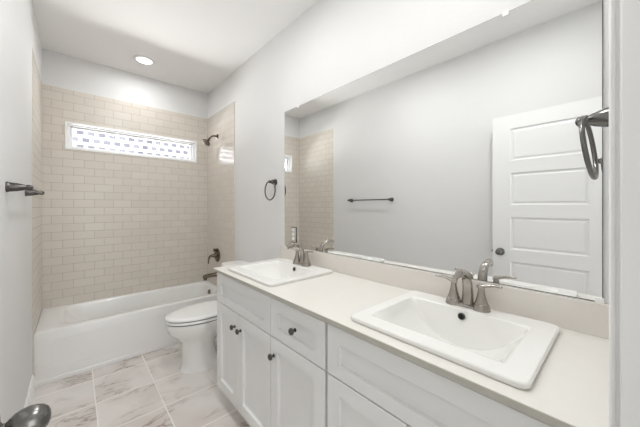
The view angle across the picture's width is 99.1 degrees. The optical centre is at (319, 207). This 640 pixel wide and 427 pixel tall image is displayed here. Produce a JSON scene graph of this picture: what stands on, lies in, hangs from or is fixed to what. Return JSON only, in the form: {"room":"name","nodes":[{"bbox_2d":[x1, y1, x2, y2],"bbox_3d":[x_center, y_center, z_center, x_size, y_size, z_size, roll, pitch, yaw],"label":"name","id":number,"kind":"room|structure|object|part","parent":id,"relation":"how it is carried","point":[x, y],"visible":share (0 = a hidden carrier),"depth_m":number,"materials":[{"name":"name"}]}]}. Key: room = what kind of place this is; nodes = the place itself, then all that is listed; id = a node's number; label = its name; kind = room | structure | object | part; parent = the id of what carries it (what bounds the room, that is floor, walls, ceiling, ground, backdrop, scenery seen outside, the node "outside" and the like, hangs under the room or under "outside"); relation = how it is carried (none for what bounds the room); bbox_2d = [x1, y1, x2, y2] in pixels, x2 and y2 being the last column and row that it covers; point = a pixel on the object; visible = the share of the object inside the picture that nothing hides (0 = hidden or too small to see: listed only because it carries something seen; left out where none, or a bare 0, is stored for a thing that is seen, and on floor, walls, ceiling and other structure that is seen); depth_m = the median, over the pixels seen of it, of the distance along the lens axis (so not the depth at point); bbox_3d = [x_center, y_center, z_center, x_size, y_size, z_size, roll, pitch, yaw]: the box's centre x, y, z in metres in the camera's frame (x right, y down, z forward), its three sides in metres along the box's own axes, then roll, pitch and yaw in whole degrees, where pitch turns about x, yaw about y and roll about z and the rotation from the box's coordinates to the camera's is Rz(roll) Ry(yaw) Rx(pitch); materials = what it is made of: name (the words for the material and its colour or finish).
{"room":"bathroom","nodes":[
{"label":"bathroom","id":0,"kind":"room"},
{"bbox_2d":[0,0,41,422],"bbox_3d":[-0.549,-0.066,0.195,0.122,2.734,6.225,0,0,-42],"label":"wall","id":1,"kind":"structure","parent":0,"point":[20,44],"depth_m":1.43,"materials":[{"name":"paint"}]},
{"bbox_2d":[5,182,44,195],"bbox_3d":[-1.523,-0.087,1.427,0.082,0.046,0.656,0,0,-42],"label":"towel bar","id":2,"kind":"object","parent":1,"relation":"attached to","point":[30,190],"visible":1,"depth_m":1.20,"materials":[{"name":"silver metal"}]},
{"bbox_3d":[-1.319,-0.087,1.201,0.082,0.046,0.046,0,0,-42],"label":"post","id":3,"kind":"part","parent":2,"relation":"part of","materials":[{"name":"silver metal"}]},
{"bbox_3d":[-1.728,-0.087,1.654,0.082,0.046,0.046,0,0,-42],"label":"post","id":4,"kind":"part","parent":2,"relation":"part of","materials":[{"name":"silver metal"}]},
{"bbox_2d":[24,375,34,407],"bbox_3d":[-1.072,1.232,0.875,0.014,0.137,2.735,0,0,-42],"label":"baseboard","id":5,"kind":"structure","parent":1,"relation":"attached to","point":[31,391],"depth_m":1.76,"materials":[{"name":"white paint"}]},
{"bbox_3d":[-2.249,0.096,2.173,0.002,2.411,0.770,0,0,-42],"label":"tile panel","id":6,"kind":"part","parent":1,"relation":"part of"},
{"bbox_2d":[42,49,207,308],"bbox_3d":[-2.001,-0.066,2.995,1.471,2.734,0.120,0,0,-42],"label":"wall","id":7,"kind":"structure","parent":0,"point":[113,224],"depth_m":2.82,"materials":[{"name":"tile"}]},
{"bbox_2d":[65,121,196,162],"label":"window","id":8,"kind":"structure","parent":7,"relation":"in","point":[69,126],"depth_m":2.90,"materials":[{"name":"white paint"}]},
{"bbox_2d":[33,343,250,426],"bbox_3d":[0.035,1.351,0.734,1.711,0.100,6.245,0,0,-42],"label":"floor","id":9,"kind":"structure","parent":0,"point":[149,389],"depth_m":1.86,"materials":[{"name":"tile"}]},
{"bbox_2d":[34,280,216,386],"bbox_3d":[-1.738,1.109,2.704,1.469,0.385,0.663,0,0,-42],"label":"bathtub","id":10,"kind":"object","parent":9,"relation":"on","point":[75,338],"visible":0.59,"depth_m":2.33,"materials":[{"name":"white ceramic"}]},
{"bbox_3d":[-1.523,1.096,2.458,1.295,0.240,0.001,0,0,-42],"label":"apron panel","id":11,"kind":"part","parent":10,"relation":"part of","materials":[{"name":"white ceramic"}]},
{"bbox_2d":[165,260,248,372],"bbox_3d":[-0.913,0.916,2.333,0.734,0.770,0.456,0,0,-42],"label":"toilet","id":12,"kind":"object","parent":9,"relation":"on","point":[194,326],"visible":0.46,"depth_m":2.15,"materials":[{"name":"white ceramic"}]},
{"bbox_3d":[-0.990,0.886,2.264,0.523,0.020,0.370,0,0,-42],"label":"seat","id":13,"kind":"part","parent":12,"relation":"part of","materials":[{"name":"white plastic"}]},
{"bbox_3d":[-0.991,0.858,2.263,0.525,0.025,0.370,0,0,-42],"label":"lid","id":14,"kind":"part","parent":12,"relation":"part of","materials":[{"name":"white plastic"}]},
{"bbox_3d":[-0.970,1.101,2.283,0.567,0.399,0.364,0,0,-42],"label":"bowl","id":15,"kind":"part","parent":12,"relation":"part of","materials":[{"name":"white ceramic"}]},
{"bbox_3d":[-0.721,0.548,2.506,0.216,0.035,0.456,0,0,-42],"label":"tank lid","id":16,"kind":"part","parent":12,"relation":"part of","materials":[{"name":"white ceramic"}]},
{"bbox_2d":[217,273,271,426],"bbox_3d":[-0.280,0.865,1.754,0.568,0.872,0.673,0,0,-42],"label":"vanity cabinet","id":17,"kind":"object","parent":9,"relation":"on","point":[244,335],"visible":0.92,"depth_m":1.56,"materials":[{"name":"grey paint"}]},
{"bbox_3d":[-0.581,0.911,1.724,0.019,0.561,0.312,0,0,-42],"label":"door","id":18,"kind":"part","parent":17,"relation":"part of","materials":[{"name":"grey paint"}]},
{"bbox_3d":[-0.461,0.533,1.591,0.019,0.184,0.671,0,0,-42],"label":"drawer","id":19,"kind":"part","parent":17,"relation":"part of","materials":[{"name":"grey paint"}]},
{"bbox_3d":[-0.355,0.911,1.473,0.019,0.561,0.355,0,0,-42],"label":"door","id":20,"kind":"part","parent":17,"relation":"part of","materials":[{"name":"grey paint"}]},
{"bbox_2d":[268,297,328,426],"bbox_3d":[0.076,0.865,1.358,0.568,0.872,0.388,0,0,-42],"label":"vanity cabinet","id":21,"kind":"object","parent":9,"relation":"on","point":[298,357],"visible":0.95,"depth_m":1.18,"materials":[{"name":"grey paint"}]},
{"bbox_3d":[-0.233,0.713,1.300,0.031,0.031,0.031,0,0,-42],"label":"knob","id":22,"kind":"part","parent":21,"relation":"part of","materials":[{"name":"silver metal"}]},
{"bbox_3d":[-0.119,0.534,1.173,0.031,0.031,0.031,0,0,-42],"label":"knob","id":23,"kind":"part","parent":21,"relation":"part of","materials":[{"name":"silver metal"}]},
{"bbox_3d":[-0.105,0.533,1.195,0.019,0.184,0.386,0,0,-42],"label":"drawer","id":24,"kind":"part","parent":21,"relation":"part of","materials":[{"name":"grey paint"}]},
{"bbox_3d":[-0.105,0.911,1.195,0.019,0.561,0.386,0,0,-42],"label":"door","id":25,"kind":"part","parent":21,"relation":"part of","materials":[{"name":"grey paint"}]},
{"bbox_2d":[328,323,552,426],"bbox_3d":[0.447,0.865,0.946,0.568,0.872,0.694,0,0,-42],"label":"vanity cabinet","id":26,"kind":"object","parent":9,"relation":"on","point":[370,385],"visible":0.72,"depth_m":0.82,"materials":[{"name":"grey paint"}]},
{"bbox_3d":[0.145,0.911,0.917,0.019,0.561,0.331,0,0,-42],"label":"door","id":27,"kind":"part","parent":26,"relation":"part of","materials":[{"name":"grey paint"}]},
{"bbox_2d":[213,245,608,426],"bbox_3d":[0.103,0.367,1.340,0.556,0.124,1.852,0,0,-42],"label":"countertop","id":28,"kind":"structure","parent":26,"relation":"on","point":[570,388],"depth_m":0.90,"materials":[{"name":"beige stone"}]},
{"bbox_2d":[228,259,332,286],"bbox_3d":[-0.262,0.459,1.741,0.459,0.132,0.532,0,0,-42],"label":"sink","id":29,"kind":"object","parent":28,"relation":"in","point":[272,273],"visible":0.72,"depth_m":1.79,"materials":[{"name":"ceramic"}]},
{"bbox_2d":[286,242,312,266],"bbox_3d":[-0.129,0.316,1.860,0.179,0.159,0.183,0,0,2],"label":"faucet","id":30,"kind":"object","parent":28,"relation":"on","point":[303,260],"visible":1,"depth_m":1.84,"materials":[{"name":"silver metal"}]},
{"bbox_3d":[-0.162,0.316,1.830,0.154,0.159,0.048,0,0,-42],"label":"spout","id":31,"kind":"part","parent":30,"relation":"part of","materials":[{"name":"silver metal"}]},
{"bbox_3d":[-0.159,0.348,1.902,0.063,0.090,0.063,0,0,-42],"label":"handle","id":32,"kind":"part","parent":30,"relation":"part of","materials":[{"name":"silver metal"}]},
{"bbox_3d":[-0.090,0.348,1.827,0.063,0.090,0.063,0,0,-42],"label":"handle","id":33,"kind":"part","parent":30,"relation":"part of","materials":[{"name":"silver metal"}]},
{"bbox_2d":[351,290,559,389],"bbox_3d":[0.451,0.459,0.950,0.459,0.132,0.532,0,0,-42],"label":"sink","id":34,"kind":"object","parent":28,"relation":"in","point":[507,348],"visible":0.89,"depth_m":0.94,"materials":[{"name":"ceramic"}]},
{"bbox_2d":[435,269,502,312],"bbox_3d":[0.577,0.316,1.075,0.179,0.159,0.183,0,0,2],"label":"faucet","id":35,"kind":"object","parent":28,"relation":"on","point":[481,305],"visible":1,"depth_m":1.06,"materials":[{"name":"silver metal"}]},
{"bbox_3d":[0.526,0.298,1.136,0.089,0.025,0.025,0,0,40],"label":"lever","id":36,"kind":"part","parent":35,"relation":"part of","materials":[{"name":"silver metal"}]},
{"bbox_3d":[0.548,0.348,1.118,0.063,0.090,0.063,0,0,-42],"label":"handle","id":37,"kind":"part","parent":35,"relation":"part of","materials":[{"name":"silver metal"}]},
{"bbox_3d":[0.544,0.316,1.046,0.154,0.159,0.048,0,0,-42],"label":"spout","id":38,"kind":"part","parent":35,"relation":"part of","materials":[{"name":"silver metal"}]},
{"bbox_3d":[0.582,0.387,1.080,0.044,0.012,0.150,0,0,-42],"label":"deck plate","id":39,"kind":"part","parent":35,"relation":"part of","materials":[{"name":"silver metal"}]},
{"bbox_3d":[0.616,0.348,1.042,0.063,0.090,0.063,0,0,-42],"label":"handle","id":40,"kind":"part","parent":35,"relation":"part of","materials":[{"name":"silver metal"}]},
{"bbox_3d":[0.632,0.298,1.018,0.025,0.025,0.089,0,0,-34],"label":"lever","id":41,"kind":"part","parent":35,"relation":"part of","materials":[{"name":"silver metal"}]},
{"bbox_2d":[32,0,316,93],"bbox_3d":[0.035,-1.483,0.734,1.711,0.100,6.245,0,0,-42],"label":"ceiling","id":42,"kind":"structure","parent":0,"point":[196,45],"depth_m":2.21,"materials":[{"name":"white paint"}]},
{"bbox_2d":[133,55,154,64],"bbox_3d":[-1.709,-1.426,2.653,0.184,0.012,0.184,0,0,-42],"label":"recessed light","id":43,"kind":"object","parent":42,"relation":"in","point":[142,59],"visible":1,"depth_m":2.64,"materials":[{"name":"white paint"}]},
{"bbox_2d":[137,57,151,63],"bbox_3d":[-1.709,-1.428,2.653,0.125,0.005,0.125,0,0,-42],"label":"diffuser","id":44,"kind":"object","parent":43,"relation":"attached to","point":[143,60],"depth_m":2.65,"materials":[{"name":"white plastic"}]},
{"bbox_2d":[207,0,608,303],"bbox_3d":[0.630,-0.066,1.256,0.127,2.734,6.225,0,0,-42],"label":"wall","id":45,"kind":"structure","parent":0,"point":[331,45],"depth_m":2.18,"materials":[{"name":"paint"}]},
{"bbox_2d":[202,134,217,145],"bbox_3d":[-1.260,-0.777,3.133,0.171,0.154,0.095,0,0,-42],"label":"shower","id":46,"kind":"object","parent":45,"relation":"attached to","point":[206,142],"visible":1,"depth_m":3.11,"materials":[{"name":"silver metal"}]},
{"bbox_2d":[203,272,216,280],"bbox_3d":[-1.264,0.794,3.141,0.167,0.076,0.064,0,0,-42],"label":"tub spout","id":47,"kind":"object","parent":45,"relation":"attached to","point":[214,274],"visible":0.84,"depth_m":3.12,"materials":[{"name":"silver metal"}]},
{"bbox_2d":[208,248,219,263],"bbox_3d":[-1.245,0.565,3.158,0.115,0.169,0.160,0,0,-42],"label":"shower valve","id":48,"kind":"object","parent":45,"relation":"attached to","point":[216,255],"visible":1,"depth_m":3.15,"materials":[{"name":"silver metal"}]},
{"bbox_3d":[-1.159,0.096,3.154,0.007,2.411,0.770,0,0,-42],"label":"tile panel","id":49,"kind":"part","parent":45,"relation":"part of","materials":[{"name":"beige tile"}]},
{"bbox_2d":[264,179,276,200],"bbox_3d":[-0.397,-0.144,2.259,0.072,0.180,0.166,0,0,-42],"label":"towel ring","id":50,"kind":"object","parent":45,"relation":"attached to","point":[274,181],"visible":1,"depth_m":2.25,"materials":[{"name":"silver metal"}]},
{"bbox_3d":[-0.397,-0.209,2.259,0.072,0.050,0.050,0,0,-42],"label":"post","id":51,"kind":"part","parent":50,"relation":"part of","materials":[{"name":"silver metal"}]},
{"bbox_2d":[280,245,608,338],"bbox_3d":[0.302,0.358,1.520,0.020,0.106,1.852,0,0,-42],"label":"backsplash","id":52,"kind":"structure","parent":45,"relation":"attached to","point":[589,317],"depth_m":1.07,"materials":[{"name":"beige stone"}]},
{"bbox_2d":[285,0,604,303],"bbox_3d":[0.310,-0.227,1.520,0.010,1.068,1.767,0,0,-42],"label":"mirror","id":53,"kind":"object","parent":45,"relation":"attached to","point":[463,151],"visible":1,"depth_m":1.16,"materials":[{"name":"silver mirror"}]},
{"bbox_2d":[291,227,296,242],"bbox_3d":[-0.203,0.211,2.082,0.008,0.118,0.072,0,0,-42],"label":"wall outlet","id":54,"kind":"object","parent":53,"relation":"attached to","point":[293,229],"visible":0.99,"depth_m":2.07,"materials":[{"name":"white plastic"}]},
{"bbox_3d":[0.424,-0.066,0.301,1.471,2.734,0.120,0,0,-42],"label":"wall","id":55,"kind":"structure","parent":0,"visible":0},
{"bbox_2d":[0,403,51,426],"bbox_3d":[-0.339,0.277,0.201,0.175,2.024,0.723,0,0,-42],"label":"door knob","id":56,"kind":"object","parent":55,"relation":"in","point":[36,415],"depth_m":0.45,"materials":[{"name":"silver metal"}]},
{"bbox_2d":[575,107,608,179],"bbox_3d":[0.611,-0.140,0.600,0.145,0.159,0.074,0,0,-42],"label":"towel ring","id":57,"kind":"object","parent":55,"relation":"attached to","point":[600,118],"visible":0.87,"depth_m":0.59,"materials":[{"name":"silver metal"}]},
{"bbox_3d":[0.611,-0.194,0.600,0.050,0.050,0.074,0,0,-42],"label":"post","id":58,"kind":"part","parent":57,"relation":"part of","materials":[{"name":"silver metal"}]},
{"bbox_2d":[609,0,621,426],"bbox_3d":[0.476,0.271,0.438,0.064,2.060,0.015,0,0,-42],"label":"trim","id":59,"kind":"structure","parent":55,"relation":"attached to","point":[615,6],"depth_m":0.42,"materials":[{"name":"white paint"}]},
{"bbox_2d":[622,0,639,426],"bbox_3d":[0.494,0.271,0.365,0.027,2.060,0.121,0,0,-42],"label":"trim","id":60,"kind":"structure","parent":55,"relation":"attached to","point":[630,9],"depth_m":0.40,"materials":[{"name":"white paint"}]}
]}

